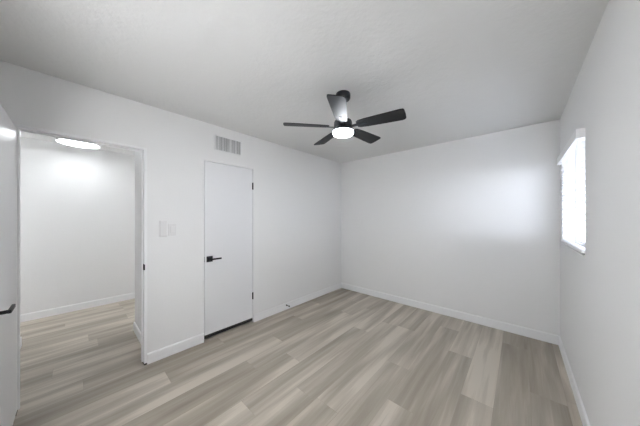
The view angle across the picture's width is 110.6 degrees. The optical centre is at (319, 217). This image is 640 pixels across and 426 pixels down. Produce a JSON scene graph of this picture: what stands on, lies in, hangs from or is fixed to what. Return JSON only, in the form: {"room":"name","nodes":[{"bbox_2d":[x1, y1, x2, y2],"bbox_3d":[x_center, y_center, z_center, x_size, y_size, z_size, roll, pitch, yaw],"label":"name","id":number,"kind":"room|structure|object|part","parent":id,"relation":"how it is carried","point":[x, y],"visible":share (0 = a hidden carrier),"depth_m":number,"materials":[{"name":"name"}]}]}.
{"room":"empty bedroom","nodes":[
{"label":"empty bedroom","id":0,"kind":"room"},
{"bbox_2d":[20,137,134,314],"bbox_3d":[-3.153,0.162,3.881,0.120,2.440,5.720,0,0,42],"label":"wall","id":1,"kind":"structure","parent":0,"point":[77,205],"depth_m":3.27,"materials":[{"name":"white paint"}]},
{"bbox_2d":[20,292,134,322],"bbox_3d":[-3.144,1.332,3.792,0.013,0.100,5.600,0,0,42],"label":"baseboard","id":2,"kind":"structure","parent":1,"relation":"attached to","point":[79,306],"depth_m":3.25,"materials":[{"name":"white paint"}]},
{"bbox_2d":[135,151,140,330],"bbox_3d":[-0.969,0.162,3.574,0.777,2.440,3.014,0,0,42],"label":"wall","id":3,"kind":"structure","parent":0,"point":[137,154],"depth_m":2.56,"materials":[{"name":"white paint"}]},
{"bbox_2d":[133,322,140,343],"bbox_3d":[-1.987,1.332,2.453,0.790,0.100,0.013,0,0,42],"label":"baseboard","id":4,"kind":"structure","parent":3,"relation":"attached to","point":[137,331],"depth_m":2.54,"materials":[{"name":"white paint"}]},
{"bbox_2d":[0,60,340,352],"bbox_3d":[-0.988,0.162,2.883,0.120,2.440,4.065,0,0,42],"label":"wall","id":5,"kind":"structure","parent":0,"point":[297,194],"depth_m":2.35,"materials":[{"name":"white paint"}]},
{"bbox_2d":[0,104,15,425],"bbox_3d":[-1.867,0.373,1.296,0.712,1.990,0.143,0,0,42],"label":"door","id":6,"kind":"structure","parent":5,"relation":"in","point":[7,128],"depth_m":1.32,"materials":[{"name":"white paint"}]},
{"bbox_3d":[-1.652,0.486,1.166,0.125,0.019,0.048,0,0,42],"label":"lever","id":7,"kind":"part","parent":6,"relation":"part of","materials":[{"name":"black metal"}]},
{"bbox_2d":[13,123,146,413],"bbox_3d":[-1.921,0.366,1.843,0.132,2.032,0.751,0,0,42],"label":"trim","id":8,"kind":"structure","parent":5,"relation":"attached to","point":[19,128],"depth_m":1.81,"materials":[{"name":"white paint"}]},
{"bbox_2d":[159,220,167,236],"bbox_3d":[-1.533,0.112,2.171,0.022,0.160,0.069,0,0,42],"label":"light switch","id":9,"kind":"object","parent":5,"relation":"attached to","point":[163,224],"visible":1,"depth_m":2.16,"materials":[{"name":"white plastic"}]},
{"bbox_2d":[168,224,175,235],"bbox_3d":[-1.486,0.124,2.231,0.012,0.118,0.071,0,0,42],"label":"light switch","id":10,"kind":"object","parent":5,"relation":"attached to","point":[171,227],"visible":1,"depth_m":2.23,"materials":[{"name":"white plastic"}]},
{"bbox_2d":[147,333,203,364],"bbox_3d":[-1.454,1.332,2.266,0.013,0.100,0.502,0,0,42],"label":"baseboard","id":11,"kind":"structure","parent":5,"relation":"attached to","point":[159,354],"depth_m":2.24,"materials":[{"name":"white paint"}]},
{"bbox_2d":[214,134,241,155],"bbox_3d":[-1.098,-0.862,2.664,0.009,0.183,0.332,0,0,42],"label":"air vent","id":12,"kind":"object","parent":5,"relation":"in","point":[221,143],"visible":1,"depth_m":2.66,"materials":[{"name":"white metal"}]},
{"bbox_2d":[204,161,252,338],"bbox_3d":[-1.075,0.365,2.684,0.089,1.982,0.614,0,0,42],"label":"door","id":13,"kind":"structure","parent":5,"relation":"in","point":[228,190],"depth_m":2.65,"materials":[{"name":"white paint"}]},
{"bbox_2d":[204,160,252,321],"bbox_3d":[-1.128,0.373,2.727,0.124,2.018,0.619,0,0,42],"label":"trim","id":14,"kind":"structure","parent":5,"relation":"attached to","point":[204,160],"depth_m":2.68,"materials":[{"name":"white paint"}]},
{"bbox_2d":[253,283,340,321],"bbox_3d":[-0.225,1.332,3.631,0.013,0.100,1.933,0,0,42],"label":"baseboard","id":15,"kind":"structure","parent":5,"relation":"attached to","point":[269,312],"depth_m":3.41,"materials":[{"name":"white paint"}]},
{"bbox_2d":[13,288,582,425],"bbox_3d":[-1.224,1.412,2.096,5.375,0.060,5.650,0,0,42],"label":"floor","id":16,"kind":"structure","parent":0,"point":[339,357],"depth_m":1.97,"materials":[{"name":"plastic"}]},
{"bbox_2d":[0,0,608,162],"bbox_3d":[-1.167,-1.108,2.092,5.465,0.100,5.720,0,0,42],"label":"ceiling","id":17,"kind":"structure","parent":0,"point":[457,69],"depth_m":1.45,"materials":[{"name":"white paint"}]},
{"bbox_2d":[55,138,99,148],"bbox_3d":[-3.224,-1.014,2.965,0.416,0.087,0.406,0,0,42],"label":"ceiling lamp","id":18,"kind":"object","parent":17,"relation":"attached to","point":[62,141],"visible":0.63,"depth_m":2.96,"materials":[{"name":"white glass"}]},
{"bbox_2d":[283,90,405,144],"bbox_3d":[0.221,-0.881,1.915,0.984,0.354,0.964,0,0,42],"label":"ceiling fan","id":19,"kind":"object","parent":17,"relation":"hanging from","point":[343,125],"visible":1,"depth_m":1.81,"materials":[{"name":"black"}]},
{"bbox_3d":[-0.116,-0.773,1.865,0.382,0.035,0.128,0,0,-7],"label":"blade","id":20,"kind":"part","parent":19,"relation":"part of","materials":[{"name":"black wood"}]},
{"bbox_3d":[0.065,-0.773,2.189,0.128,0.035,0.382,0,0,-25],"label":"blade","id":21,"kind":"part","parent":19,"relation":"part of","materials":[{"name":"black wood"}]},
{"bbox_3d":[0.136,-0.773,1.592,0.128,0.035,0.382,0,0,11],"label":"blade","id":22,"kind":"part","parent":19,"relation":"part of","materials":[{"name":"black wood"}]},
{"bbox_3d":[0.429,-0.773,2.117,0.382,0.035,0.128,0,0,-43],"label":"blade","id":23,"kind":"part","parent":19,"relation":"part of","materials":[{"name":"black wood"}]},
{"bbox_3d":[0.474,-0.773,1.748,0.382,0.035,0.128,0,0,29],"label":"blade","id":24,"kind":"part","parent":19,"relation":"part of","materials":[{"name":"black wood"}]},
{"bbox_2d":[341,119,559,335],"bbox_3d":[1.552,0.162,3.411,3.188,2.440,0.120,0,0,42],"label":"wall","id":25,"kind":"structure","parent":0,"point":[471,225],"depth_m":2.97,"materials":[{"name":"white paint"}]},
{"bbox_2d":[341,283,557,344],"bbox_3d":[1.500,1.332,3.369,2.902,0.100,0.013,0,0,42],"label":"baseboard","id":26,"kind":"structure","parent":25,"relation":"attached to","point":[531,333],"depth_m":2.97,"materials":[{"name":"white paint"}]},
{"bbox_2d":[560,0,639,425],"bbox_3d":[1.285,0.162,0.837,0.140,2.440,4.065,0,0,42],"label":"wall","id":27,"kind":"structure","parent":0,"point":[600,290],"depth_m":1.09,"materials":[{"name":"white paint"}]},
{"bbox_2d":[557,128,584,252],"bbox_3d":[2.103,-0.176,1.855,0.076,0.838,1.036,0,0,42],"label":"window blind","id":28,"kind":"object","parent":27,"relation":"attached to","point":[572,157],"visible":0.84,"depth_m":1.74,"materials":[{"name":"white plastic"}]},
{"bbox_3d":[2.117,-0.149,1.853,0.052,0.753,0.003,0,0,42],"label":"ladder cord","id":29,"kind":"part","parent":28,"relation":"part of","materials":[{"name":"white fabric"}]},
{"bbox_3d":[2.117,0.234,1.853,0.048,0.019,1.007,0,0,42],"label":"rail","id":30,"kind":"part","parent":28,"relation":"part of","materials":[{"name":"white paint"}]},
{"bbox_2d":[561,242,584,256],"bbox_3d":[2.138,0.260,1.834,0.094,0.012,1.031,0,0,42],"label":"trim","id":31,"kind":"structure","parent":27,"relation":"attached to","point":[566,245],"depth_m":1.71,"materials":[{"name":"white paint"}]},
{"bbox_2d":[558,336,590,425],"bbox_3d":[1.268,1.332,0.932,0.013,0.100,3.945,0,0,42],"label":"baseboard","id":32,"kind":"structure","parent":27,"relation":"attached to","point":[584,418],"depth_m":1.71,"materials":[{"name":"white paint"}]},
{"bbox_2d":[576,198,584,246],"bbox_3d":[2.192,-0.160,1.785,0.050,0.827,1.031,0,0,42],"label":"window","id":33,"kind":"structure","parent":27,"relation":"in","point":[578,234],"depth_m":2.13,"materials":[{"name":"white plastic"}]}
]}

